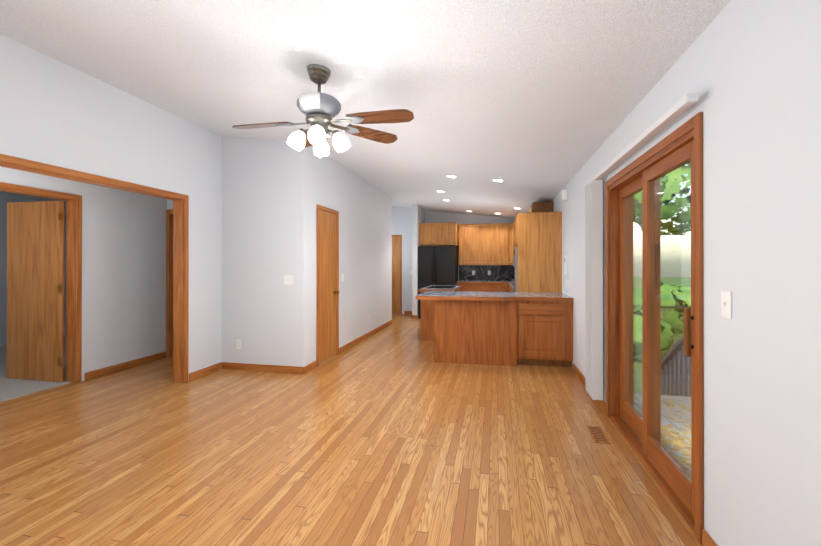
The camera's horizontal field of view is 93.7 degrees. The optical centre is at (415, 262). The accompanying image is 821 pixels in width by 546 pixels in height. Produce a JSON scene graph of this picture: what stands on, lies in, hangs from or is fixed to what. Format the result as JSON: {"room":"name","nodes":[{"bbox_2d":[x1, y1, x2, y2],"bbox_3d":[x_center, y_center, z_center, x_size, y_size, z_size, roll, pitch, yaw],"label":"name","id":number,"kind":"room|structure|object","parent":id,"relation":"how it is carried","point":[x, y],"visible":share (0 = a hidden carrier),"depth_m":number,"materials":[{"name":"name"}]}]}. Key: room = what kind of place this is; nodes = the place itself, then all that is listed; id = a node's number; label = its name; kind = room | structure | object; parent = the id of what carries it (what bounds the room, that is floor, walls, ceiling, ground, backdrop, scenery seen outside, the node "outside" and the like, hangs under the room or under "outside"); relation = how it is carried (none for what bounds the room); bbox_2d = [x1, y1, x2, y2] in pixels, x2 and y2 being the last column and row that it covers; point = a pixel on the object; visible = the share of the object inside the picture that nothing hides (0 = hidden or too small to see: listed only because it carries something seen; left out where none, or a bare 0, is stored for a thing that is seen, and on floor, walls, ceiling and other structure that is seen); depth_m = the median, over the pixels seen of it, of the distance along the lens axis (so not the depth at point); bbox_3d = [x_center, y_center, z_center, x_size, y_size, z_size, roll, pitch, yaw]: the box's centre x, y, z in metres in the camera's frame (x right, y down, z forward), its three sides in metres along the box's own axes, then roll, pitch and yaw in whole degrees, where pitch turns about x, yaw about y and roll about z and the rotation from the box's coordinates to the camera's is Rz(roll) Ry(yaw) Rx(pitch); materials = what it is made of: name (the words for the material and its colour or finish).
{"room":"empty living room","nodes":[
{"label":"empty living room","id":0,"kind":"room"},
{"bbox_2d":[0,191,65,202],"bbox_3d":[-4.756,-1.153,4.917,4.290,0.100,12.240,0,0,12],"label":"door frame","id":1,"kind":"structure","parent":0,"point":[22,195],"depth_m":6.38,"materials":[{"name":"brown wood"}]},
{"bbox_2d":[0,314,701,545],"bbox_3d":[-2.463,1.377,4.566,8.920,0.080,12.500,0,0,12],"label":"floor","id":2,"kind":"structure","parent":0,"point":[393,434],"depth_m":2.59,"materials":[{"name":"brown wood"}]},
{"bbox_2d":[0,336,69,401],"bbox_3d":[-5.667,1.326,2.995,3.045,0.012,7.880,0,0,12],"label":"floor carpet","id":3,"kind":"object","parent":2,"relation":"on","point":[11,388],"depth_m":4.22,"materials":[{"name":"grey carpet"}]},
{"bbox_2d":[418,246,457,317],"bbox_3d":[0.568,0.476,9.562,0.892,1.750,0.847,0,0,12],"label":"fridge","id":4,"kind":"object","parent":2,"relation":"on","point":[437,265],"visible":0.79,"depth_m":9.22,"materials":[{"name":"black metal"}]},
{"bbox_2d":[419,285,460,340],"bbox_3d":[0.488,0.898,7.217,0.620,0.892,1.310,0,0,12],"label":"base cabinet","id":5,"kind":"object","parent":2,"relation":"on","point":[427,320],"visible":0.5,"depth_m":6.64,"materials":[{"name":"brown wood"}]},
{"bbox_2d":[435,298,518,366],"bbox_3d":[0.867,0.913,5.484,1.077,0.854,0.847,0,0,12],"label":"panel","id":6,"kind":"object","parent":2,"relation":"on","point":[515,308],"depth_m":5.07,"materials":[{"name":"brown wood"}]},
{"bbox_2d":[415,290,572,301],"bbox_3d":[1.071,0.462,5.385,1.988,0.046,0.997,0,0,12],"label":"countertop","id":7,"kind":"structure","parent":6,"relation":"on","point":[461,295],"depth_m":5.08,"materials":[{"name":"grey stone"}]},
{"bbox_2d":[457,282,510,289],"bbox_3d":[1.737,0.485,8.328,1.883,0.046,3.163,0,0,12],"label":"base cabinet","id":8,"kind":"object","parent":2,"relation":"on","point":[464,285],"depth_m":9.30,"materials":[{"name":"brown wood"}]},
{"bbox_2d":[511,210,562,293],"bbox_3d":[1.922,0.297,6.196,0.674,2.090,0.928,0,0,12],"label":"tall cabinet","id":9,"kind":"object","parent":2,"relation":"on","point":[536,235],"depth_m":5.75,"materials":[{"name":"brown wood"}]},
{"bbox_2d":[529,202,552,209],"bbox_3d":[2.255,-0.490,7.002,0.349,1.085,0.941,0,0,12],"label":"box","id":10,"kind":"object","parent":9,"relation":"on","point":[535,205],"depth_m":6.55,"materials":[{"name":"brown wood"}]},
{"bbox_2d":[519,302,572,366],"bbox_3d":[1.720,0.912,5.307,0.709,0.854,0.847,0,0,12],"label":"base cabinet","id":11,"kind":"object","parent":2,"relation":"on","point":[545,328],"depth_m":4.91,"materials":[{"name":"brown wood"}]},
{"bbox_2d":[586,425,610,443],"bbox_3d":[1.411,1.329,2.984,0.110,0.006,0.300,0,0,12],"label":"floor vent","id":12,"kind":"object","parent":2,"relation":"in","point":[597,433],"visible":1,"depth_m":2.97,"materials":[{"name":"brown wood"}]},
{"bbox_2d":[0,0,730,218],"bbox_3d":[-0.363,-1.399,4.137,4.630,0.668,12.500,0,0,12],"label":"ceiling","id":13,"kind":"structure","parent":0,"point":[529,102],"depth_m":2.61,"materials":[{"name":"white paint"}]},
{"bbox_2d":[232,64,413,158],"bbox_3d":[-0.636,-1.035,2.846,1.331,0.643,0.755,0,0,12],"label":"ceiling fan","id":14,"kind":"object","parent":13,"relation":"hanging from","point":[318,109],"visible":1,"depth_m":2.63,"materials":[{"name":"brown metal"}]},
{"bbox_2d":[0,0,820,545],"bbox_3d":[-2.463,-0.288,4.570,8.920,3.250,12.500,0,0,12],"label":"wall","id":15,"kind":"structure","parent":0,"point":[748,72],"depth_m":3.08,"materials":[{"name":"white paint"}]},
{"bbox_2d":[6,200,63,381],"bbox_3d":[-4.299,0.316,4.343,0.796,2.010,0.050,0,0,12],"label":"hall door","id":16,"kind":"structure","parent":15,"relation":"in","point":[35,243],"depth_m":4.33,"materials":[{"name":"brown wood"}]},
{"bbox_2d":[0,182,81,382],"bbox_3d":[-3.919,0.289,3.901,0.156,2.092,0.904,0,0,12],"label":"door frame","id":17,"kind":"structure","parent":15,"relation":"attached to","point":[73,288],"depth_m":4.28,"materials":[{"name":"brown wood"}]},
{"bbox_2d":[0,154,188,382],"bbox_3d":[-2.881,0.286,3.098,0.156,2.092,2.534,0,0,12],"label":"trim","id":18,"kind":"structure","parent":15,"relation":"attached to","point":[180,284],"depth_m":4.27,"materials":[{"name":"brown wood"}]},
{"bbox_2d":[84,351,166,379],"bbox_3d":[-3.640,1.295,4.913,0.014,0.085,1.120,0,0,12],"label":"baseboard","id":19,"kind":"structure","parent":15,"relation":"attached to","point":[107,370],"depth_m":4.81,"materials":[{"name":"brown wood"}]},
{"bbox_2d":[166,209,172,356],"bbox_3d":[-3.091,0.293,5.426,0.884,2.092,0.139,0,0,12],"label":"hall door","id":20,"kind":"structure","parent":15,"relation":"in","point":[169,282],"depth_m":5.45,"materials":[{"name":"brown wood"}]},
{"bbox_2d":[189,362,221,380],"bbox_3d":[-2.501,1.294,4.584,0.018,0.085,0.500,0,0,12],"label":"baseboard","id":21,"kind":"structure","parent":15,"relation":"attached to","point":[218,366],"depth_m":4.57,"materials":[{"name":"brown wood"}]},
{"bbox_2d":[236,339,240,348],"bbox_3d":[-2.209,1.017,4.806,0.072,0.116,0.008,0,0,12],"label":"outlet","id":22,"kind":"object","parent":15,"relation":"attached to","point":[238,344],"visible":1,"depth_m":4.80,"materials":[{"name":"white plastic"}]},
{"bbox_2d":[222,362,304,373],"bbox_3d":[-1.894,1.294,4.737,1.144,0.085,0.014,0,0,12],"label":"baseboard","id":23,"kind":"structure","parent":15,"relation":"attached to","point":[225,365],"depth_m":4.72,"materials":[{"name":"brown wood"}]},
{"bbox_2d":[284,275,292,284],"bbox_3d":[-1.544,0.207,4.666,0.118,0.116,0.015,0,0,12],"label":"light switch","id":24,"kind":"object","parent":15,"relation":"attached to","point":[288,279],"visible":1,"depth_m":4.67,"materials":[{"name":"white plastic"}]},
{"bbox_2d":[305,360,316,372],"bbox_3d":[-1.309,1.295,4.788,0.018,0.085,0.325,0,0,12],"label":"baseboard","id":25,"kind":"structure","parent":15,"relation":"attached to","point":[312,365],"depth_m":4.78,"materials":[{"name":"brown wood"}]},
{"bbox_2d":[316,204,338,366],"bbox_3d":[-1.200,0.293,5.292,0.018,2.090,0.690,0,0,12],"label":"door frame","id":26,"kind":"structure","parent":15,"relation":"attached to","point":[323,208],"depth_m":5.02,"materials":[{"name":"brown wood"}]},
{"bbox_2d":[319,210,339,363],"bbox_3d":[-1.169,0.318,5.279,0.083,2.017,0.560,0,0,12],"label":"closet door","id":27,"kind":"structure","parent":15,"relation":"in","point":[327,282],"depth_m":5.27,"materials":[{"name":"brown wood"}]},
{"bbox_2d":[339,320,391,353],"bbox_3d":[-0.827,1.301,7.094,0.014,0.085,2.985,0,0,12],"label":"baseboard","id":28,"kind":"structure","parent":15,"relation":"attached to","point":[354,342],"depth_m":6.65,"materials":[{"name":"brown wood"}]},
{"bbox_2d":[392,235,401,313],"bbox_3d":[-0.811,0.308,10.212,0.917,2.090,0.018,0,0,12],"label":"door","id":29,"kind":"structure","parent":15,"relation":"attached to","point":[396,274],"depth_m":10.15,"materials":[{"name":"brown wood"}]},
{"bbox_2d":[420,222,458,245],"bbox_3d":[0.616,-0.701,9.803,0.908,0.555,0.759,0,0,12],"label":"upper cabinet","id":30,"kind":"object","parent":15,"relation":"attached to","point":[431,234],"depth_m":9.44,"materials":[{"name":"brown wood"}]},
{"bbox_2d":[459,223,494,265],"bbox_3d":[1.574,-0.459,9.813,0.930,1.039,0.348,0,0,12],"label":"upper cabinet","id":31,"kind":"object","parent":15,"relation":"attached to","point":[476,241],"depth_m":9.65,"materials":[{"name":"brown wood"}]},
{"bbox_2d":[459,265,512,280],"bbox_3d":[1.744,0.260,8.333,1.894,0.401,3.174,0,0,12],"label":"backsplash","id":32,"kind":"structure","parent":15,"relation":"attached to","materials":[{"name":"stone"}]},
{"bbox_2d":[495,223,506,265],"bbox_3d":[2.186,-0.459,9.686,0.320,1.039,0.348,0,0,12],"label":"upper cabinet","id":33,"kind":"object","parent":15,"relation":"attached to","point":[500,228],"depth_m":9.53,"materials":[{"name":"brown wood"}]},
{"bbox_2d":[507,223,510,265],"bbox_3d":[2.622,-0.460,9.453,0.629,1.039,0.628,0,0,12],"label":"upper cabinet","id":34,"kind":"object","parent":15,"relation":"attached to","point":[508,224],"depth_m":9.49,"materials":[{"name":"brown wood"}]},
{"bbox_2d":[561,189,567,200],"bbox_3d":[2.035,-0.924,5.271,0.076,0.145,0.100,0,0,12],"label":"speaker","id":35,"kind":"object","parent":15,"relation":"attached to","point":[564,194],"visible":0.98,"depth_m":5.22},
{"bbox_2d":[564,255,567,274],"bbox_3d":[2.060,0.034,5.276,0.030,0.270,0.085,0,0,12],"label":"intercom","id":36,"kind":"object","parent":15,"relation":"attached to","point":[565,264],"visible":1,"depth_m":5.24,"materials":[{"name":"white plastic"}]},
{"bbox_2d":[573,363,605,413],"bbox_3d":[1.824,1.293,4.093,0.014,0.085,1.480,0,0,12],"label":"baseboard","id":37,"kind":"structure","parent":15,"relation":"attached to","point":[602,404],"depth_m":4.23,"materials":[{"name":"brown wood"}]},
{"bbox_2d":[585,92,697,399],"bbox_3d":[1.491,0.214,2.741,0.114,2.015,1.990,0,0,12],"label":"vertical blinds","id":38,"kind":"object","parent":15,"relation":"attached to","point":[594,283],"visible":1,"depth_m":3.43,"materials":[{"name":"white plastic"}]},
{"bbox_2d":[605,112,703,544],"bbox_3d":[1.602,0.310,2.571,0.208,2.042,1.591,0,0,12],"label":"door frame","id":39,"kind":"structure","parent":15,"relation":"attached to","point":[630,436],"depth_m":2.36,"materials":[{"name":"brown wood"}]},
{"bbox_2d":[619,140,693,516],"bbox_3d":[1.581,0.333,2.575,0.095,1.911,1.426,0,0,15],"label":"door","id":40,"kind":"structure","parent":15,"relation":"in","point":[676,478],"depth_m":2.53,"materials":[{"name":"brown wood"}]},
{"bbox_2d":[702,529,717,545],"bbox_3d":[0.920,1.280,-0.254,0.014,0.085,4.200,0,0,12],"label":"baseboard","id":41,"kind":"structure","parent":15,"relation":"attached to","point":[707,540],"depth_m":1.76,"materials":[{"name":"brown wood"}]},
{"bbox_2d":[721,291,731,319],"bbox_3d":[1.310,0.178,1.629,0.015,0.116,0.072,0,0,12],"label":"light switch","id":42,"kind":"object","parent":15,"relation":"attached to","point":[726,304],"visible":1,"depth_m":1.62,"materials":[{"name":"white plastic"}]},
{"label":"outside","id":43,"kind":"structure","parent":0,"visible":0},
{"bbox_2d":[633,277,690,393],"bbox_3d":[38.280,2.259,12.302,67.690,0.100,100.000,0,0,12],"label":"ground","id":44,"kind":"structure","parent":43,"point":[674,280],"depth_m":10.37,"materials":[{"name":"green plant"}]},
{"bbox_2d":[633,162,690,361],"bbox_3d":[16.551,-3.003,14.365,28.098,10.663,20.207,0,0,12],"label":"trees","id":45,"kind":"object","parent":44,"relation":"on","point":[662,225],"depth_m":15.57,"materials":[{"name":"green plant"}]},
{"bbox_2d":[634,393,690,474],"bbox_3d":[2.933,1.773,0.818,3.130,0.805,6.120,0,0,12],"label":"deck","id":46,"kind":"object","parent":44,"relation":"on","point":[681,416],"depth_m":3.28,"materials":[{"name":"grey paint"}]},
{"bbox_2d":[661,335,690,396],"bbox_3d":[2.683,1.413,4.632,1.010,1.672,1.225,0,0,12],"label":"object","id":47,"kind":"structure","parent":44,"relation":"on","point":[676,349],"depth_m":4.54,"materials":[{"name":"grey paint"}]}
]}

